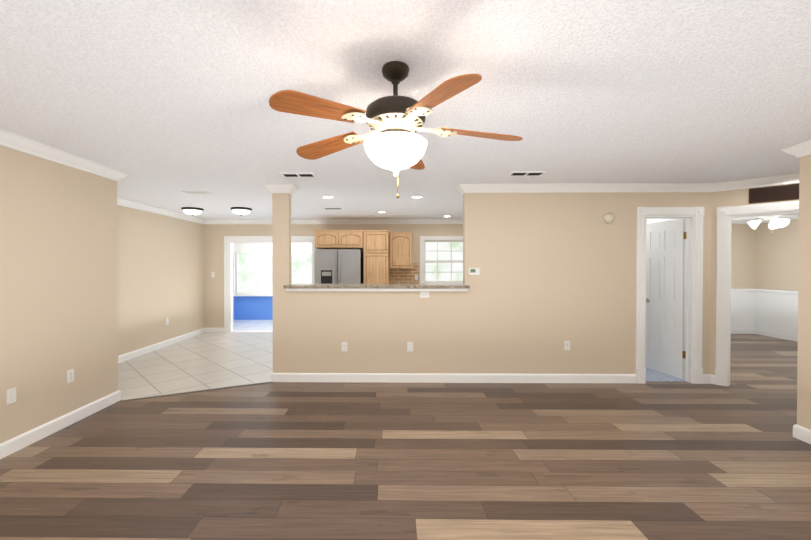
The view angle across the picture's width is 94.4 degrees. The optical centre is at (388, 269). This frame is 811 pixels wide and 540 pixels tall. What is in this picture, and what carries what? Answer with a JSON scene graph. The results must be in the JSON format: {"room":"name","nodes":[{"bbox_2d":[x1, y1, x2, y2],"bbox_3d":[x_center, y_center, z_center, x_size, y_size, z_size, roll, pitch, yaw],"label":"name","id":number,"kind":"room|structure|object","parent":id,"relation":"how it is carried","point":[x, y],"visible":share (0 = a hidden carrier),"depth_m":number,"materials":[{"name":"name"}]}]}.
{"room":"living room","nodes":[
{"label":"living room","id":0,"kind":"room"},
{"bbox_2d":[0,145,118,443],"bbox_3d":[-4.147,0.214,0.474,2.430,2.440,7.100,0,1,1],"label":"wall","id":1,"kind":"structure","parent":0,"point":[58,276],"depth_m":3.25,"materials":[{"name":"beige paint"}]},
{"bbox_2d":[6,387,15,404],"bbox_3d":[-2.901,0.970,2.888,0.007,0.116,0.072,0,1,1],"label":"outlet","id":2,"kind":"object","parent":1,"relation":"attached to","point":[11,396],"visible":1,"depth_m":2.88,"materials":[{"name":"white plastic"}]},
{"bbox_2d":[67,369,73,382],"bbox_3d":[-2.894,0.965,3.418,0.010,0.116,0.072,0,1,1],"label":"outlet","id":3,"kind":"object","parent":1,"relation":"attached to","point":[70,375],"visible":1,"depth_m":3.41,"materials":[{"name":"white plastic"}]},
{"bbox_2d":[117,205,204,355],"bbox_3d":[-4.059,0.158,6.033,0.120,2.440,4.420,0,1,1],"label":"wall","id":4,"kind":"structure","parent":0,"point":[161,268],"depth_m":6.49,"materials":[{"name":"beige paint"}]},
{"bbox_2d":[118,320,272,399],"bbox_3d":[-0.587,1.365,7.046,7.100,0.006,6.100,0,1,1],"label":"floor","id":5,"kind":"structure","parent":0,"point":[206,360],"depth_m":5.47,"materials":[{"name":"beige tile"}]},
{"bbox_2d":[124,381,272,400],"bbox_3d":[-2.133,1.388,4.343,1.525,0.007,0.040,0,1,-25],"label":"transition strip","id":6,"kind":"object","parent":5,"relation":"on","point":[196,390],"visible":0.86,"depth_m":4.31,"materials":[{"name":"silver metal"}]},
{"bbox_2d":[315,249,362,283],"bbox_3d":[-0.994,0.468,7.689,0.910,1.763,0.746,0,1,1],"label":"fridge","id":7,"kind":"object","parent":5,"relation":"on","point":[338,266],"visible":0.48,"depth_m":7.37,"materials":[{"name":"grey metal"}]},
{"bbox_2d":[363,230,388,283],"bbox_3d":[-0.242,0.281,7.758,0.508,2.160,0.643,0,1,1],"label":"pantry cabinet","id":8,"kind":"object","parent":5,"relation":"on","point":[375,256],"visible":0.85,"depth_m":7.45,"materials":[{"name":"brown wood"}]},
{"bbox_2d":[233,243,311,319],"bbox_3d":[-2.047,0.147,9.170,4.370,2.400,1.900,0,1,1],"label":"wall","id":9,"kind":"structure","parent":0,"point":[252,307],"depth_m":10.02,"materials":[{"name":"blue paint"}]},
{"bbox_2d":[234,251,311,295],"bbox_3d":[-2.028,0.093,10.035,4.150,1.210,0.210,0,1,1],"label":"window frames","id":10,"kind":"structure","parent":9,"relation":"attached to","point":[258,273],"depth_m":10.03,"materials":[{"name":"white paint"}]},
{"bbox_2d":[0,334,810,539],"bbox_3d":[1.729,1.449,4.020,14.500,0.100,14.700,0,1,1],"label":"floor","id":11,"kind":"structure","parent":0,"point":[457,461],"depth_m":2.72,"materials":[{"name":"brown wood"}]},
{"bbox_2d":[0,0,810,218],"bbox_3d":[1.729,-1.091,3.994,14.500,0.100,14.700,0,1,1],"label":"ceiling","id":12,"kind":"structure","parent":0,"point":[163,104],"depth_m":2.14,"materials":[{"name":"white paint"}]},
{"bbox_2d":[181,207,203,215],"bbox_3d":[-3.393,-1.001,6.504,0.350,0.130,0.350,0,1,1],"label":"flush-mount light","id":13,"kind":"object","parent":12,"relation":"attached to","point":[192,211],"visible":1,"depth_m":6.39,"materials":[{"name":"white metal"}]},
{"bbox_2d":[181,191,211,193],"bbox_3d":[-2.579,-1.046,5.054,0.340,0.012,0.160,0,1,1],"label":"ceiling vent","id":14,"kind":"object","parent":12,"relation":"in","point":[196,192],"visible":1,"depth_m":5.05,"materials":[{"name":"white metal"}]},
{"bbox_2d":[230,207,251,215],"bbox_3d":[-2.543,-1.001,6.494,0.350,0.130,0.350,0,1,1],"label":"flush-mount light","id":15,"kind":"object","parent":12,"relation":"attached to","point":[241,211],"visible":1,"depth_m":6.38,"materials":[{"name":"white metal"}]},
{"bbox_2d":[280,173,316,177],"bbox_3d":[-0.980,-1.036,4.096,0.360,0.012,0.170,0,1,1],"label":"ceiling vent","id":16,"kind":"object","parent":12,"relation":"in","point":[292,175],"visible":1,"depth_m":4.11,"materials":[{"name":"white metal"}]},
{"bbox_2d":[323,207,342,209],"bbox_3d":[-0.953,-1.060,6.465,0.320,0.012,0.160,0,1,1],"label":"ceiling vent","id":17,"kind":"object","parent":12,"relation":"in","point":[332,208],"visible":1,"depth_m":6.44,"materials":[{"name":"white metal"}]},
{"bbox_2d":[269,61,522,197],"bbox_3d":[0.076,-0.690,1.914,1.233,0.660,1.254,0,1,1],"label":"fan","id":18,"kind":"object","parent":12,"relation":"hanging from","point":[394,143],"visible":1,"depth_m":1.78,"materials":[{"name":"brown wood"}]},
{"bbox_2d":[507,171,546,175],"bbox_3d":[1.489,-1.036,4.037,0.360,0.012,0.170,0,1,1],"label":"ceiling vent","id":19,"kind":"object","parent":12,"relation":"in","point":[526,173],"visible":1,"depth_m":4.01,"materials":[{"name":"white metal"}]},
{"bbox_2d":[732,215,793,232],"bbox_3d":[5.995,-0.821,5.948,1.179,0.480,1.139,0,1,1],"label":"fan","id":20,"kind":"object","parent":12,"relation":"hanging from","point":[775,222],"visible":0.65,"depth_m":5.94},
{"bbox_2d":[204,224,755,327],"bbox_3d":[2.066,0.138,8.113,12.320,2.440,0.120,0,1,1],"label":"wall","id":21,"kind":"structure","parent":0,"point":[743,258],"depth_m":8.08,"materials":[{"name":"beige paint"}]},
{"bbox_2d":[224,236,315,332],"bbox_3d":[-2.534,0.312,8.168,2.020,2.090,0.160,0,1,1],"label":"door frame","id":22,"kind":"structure","parent":21,"relation":"attached to","point":[229,241],"depth_m":8.10,"materials":[{"name":"white paint"}]},
{"bbox_2d":[313,230,362,248],"bbox_3d":[-0.994,-0.619,7.757,0.989,0.360,0.643,0,1,1],"label":"upper cabinet","id":23,"kind":"object","parent":21,"relation":"attached to","point":[338,239],"visible":1,"depth_m":7.46,"materials":[{"name":"brown wood"}]},
{"bbox_2d":[389,232,412,268],"bbox_3d":[0.264,-0.405,7.885,0.489,0.750,0.363,0,1,1],"label":"upper cabinet","id":24,"kind":"object","parent":21,"relation":"attached to","point":[400,250],"visible":1,"depth_m":7.72,"materials":[{"name":"brown wood"}]},
{"bbox_2d":[389,263,418,283],"bbox_3d":[1.465,0.148,8.054,2.880,0.579,0.011,0,1,1],"label":"backsplash","id":25,"kind":"structure","parent":21,"relation":"attached to","point":[401,276],"depth_m":8.06,"materials":[{"name":"brown brick"}]},
{"bbox_2d":[731,289,754,328],"bbox_3d":[5.975,0.829,7.994,3.600,0.860,0.042,0,1,1],"label":"trim","id":26,"kind":"structure","parent":21,"relation":"attached to","point":[742,300],"depth_m":7.99,"materials":[{"name":"white paint"}]},
{"bbox_2d":[272,192,711,373],"bbox_3d":[1.349,0.172,4.691,5.575,2.440,0.120,0,1,1],"label":"wall","id":27,"kind":"structure","parent":0,"point":[557,270],"depth_m":4.63,"materials":[{"name":"beige paint"}]},
{"bbox_2d":[342,342,346,350],"bbox_3d":[-0.544,0.952,4.656,0.072,0.116,0.010,0,1,1],"label":"outlet","id":28,"kind":"object","parent":27,"relation":"attached to","point":[344,346],"visible":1,"depth_m":4.66,"materials":[{"name":"white plastic"}]},
{"bbox_2d":[283,284,469,290],"bbox_3d":[-0.142,0.223,4.824,2.280,0.075,0.490,0,1,1],"label":"cap","id":29,"kind":"object","parent":27,"relation":"on","point":[377,287],"visible":0.98,"depth_m":4.60,"materials":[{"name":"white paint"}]},
{"bbox_2d":[407,342,412,351],"bbox_3d":[0.271,0.952,4.648,0.072,0.116,0.007,0,1,1],"label":"outlet","id":30,"kind":"object","parent":27,"relation":"attached to","point":[409,346],"visible":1,"depth_m":4.64,"materials":[{"name":"white plastic"}]},
{"bbox_2d":[420,292,428,297],"bbox_3d":[0.451,0.307,4.638,0.116,0.072,0.010,0,1,1],"label":"outlet","id":31,"kind":"object","parent":27,"relation":"attached to","point":[424,294],"visible":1,"depth_m":4.64,"materials":[{"name":"white plastic"}]},
{"bbox_2d":[469,268,479,274],"bbox_3d":[1.061,0.018,4.621,0.130,0.090,0.024,0,1,1],"label":"thermostat","id":32,"kind":"object","parent":27,"relation":"attached to","point":[474,271],"visible":1,"depth_m":4.61,"materials":[{"name":"white plastic"}]},
{"bbox_2d":[564,341,569,349],"bbox_3d":[2.206,0.933,4.624,0.072,0.116,0.010,0,1,1],"label":"outlet","id":33,"kind":"object","parent":27,"relation":"attached to","point":[566,345],"visible":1,"depth_m":4.62,"materials":[{"name":"white plastic"}]},
{"bbox_2d":[603,212,614,223],"bbox_3d":[2.711,-0.637,4.588,0.136,0.136,0.040,0,1,1],"label":"smoke detector","id":34,"kind":"object","parent":27,"relation":"attached to","point":[609,218],"visible":1,"depth_m":4.58,"materials":[{"name":"beige plastic"}]},
{"bbox_2d":[645,219,684,378],"bbox_3d":[3.666,0.365,5.034,0.188,2.030,0.582,0,1,1],"label":"door leaf","id":35,"kind":"structure","parent":27,"relation":"in","point":[665,244],"depth_m":4.99,"materials":[{"name":"white paint"}]},
{"bbox_2d":[635,207,703,383],"bbox_3d":[3.447,0.310,4.654,0.805,2.165,0.174,0,1,1],"label":"door frame","id":36,"kind":"structure","parent":27,"relation":"attached to","point":[693,296],"depth_m":4.59,"materials":[{"name":"white paint"}]},
{"bbox_2d":[646,219,677,223],"bbox_3d":[4.104,0.155,6.375,0.104,2.440,3.310,0,1,1],"label":"wall","id":37,"kind":"structure","parent":0,"point":[653,220],"depth_m":5.64,"materials":[{"name":"beige paint"}]},
{"bbox_2d":[646,368,685,381],"bbox_3d":[3.522,1.380,5.614,1.050,0.006,1.870,0,1,1],"label":"floor","id":38,"kind":"structure","parent":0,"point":[653,375],"depth_m":4.83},
{"bbox_2d":[710,183,798,374],"bbox_3d":[4.750,0.180,3.875,0.120,2.440,2.150,-1,1,-44],"label":"wall","id":39,"kind":"structure","parent":0,"point":[737,197],"depth_m":4.57,"materials":[{"name":"beige paint"}]},
{"bbox_2d":[715,201,798,386],"bbox_3d":[4.478,0.322,4.079,1.022,2.153,0.960,0,1,1],"label":"door frame","id":40,"kind":"structure","parent":39,"relation":"attached to","point":[724,220],"depth_m":4.49,"materials":[{"name":"white paint"}]},
{"bbox_2d":[749,184,798,203],"bbox_3d":[4.332,-0.853,4.197,0.012,0.170,0.430,-1,1,-44],"label":"air vent","id":41,"kind":"object","parent":39,"relation":"in","point":[775,193],"visible":0.85,"depth_m":4.20,"materials":[{"name":"brown metal"}]},
{"bbox_2d":[756,219,798,290],"bbox_3d":[7.857,0.163,5.597,0.120,2.440,5.020,0,1,1],"label":"wall","id":42,"kind":"structure","parent":0,"point":[777,256],"depth_m":7.54,"materials":[{"name":"beige paint"}]},
{"bbox_2d":[755,289,797,335],"bbox_3d":[7.776,0.853,5.545,0.042,0.860,4.900,0,1,1],"label":"trim","id":43,"kind":"structure","parent":42,"relation":"attached to","point":[775,311],"depth_m":7.52,"materials":[{"name":"white paint"}]},
{"bbox_2d":[797,155,810,429],"bbox_3d":[5.763,0.220,-0.039,4.740,2.440,6.300,0,1,1],"label":"wall","id":44,"kind":"structure","parent":0,"point":[804,356],"depth_m":3.09,"materials":[{"name":"beige paint"}]},
{"bbox_2d":[0,328,810,458],"bbox_3d":[1.863,1.357,2.667,11.800,0.110,10.800,0,1,1],"label":"baseboard","id":45,"kind":"structure","parent":44,"relation":"attached to","point":[38,433],"depth_m":4.63,"materials":[{"name":"white paint"}]},
{"bbox_2d":[0,129,810,223],"bbox_3d":[1.863,-0.980,2.644,11.800,0.095,10.800,0,1,1],"label":"crown molding","id":46,"kind":"structure","parent":44,"relation":"attached to","point":[43,151],"depth_m":4.55,"materials":[{"name":"white paint"}]},
{"label":"outside","id":47,"kind":"structure","parent":0,"visible":0},
{"bbox_2d":[425,242,462,280],"bbox_3d":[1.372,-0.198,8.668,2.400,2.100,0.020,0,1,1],"label":"window","id":48,"kind":"structure","parent":47,"point":[447,255],"depth_m":8.66,"materials":[{"name":"clear glass"}]}
]}

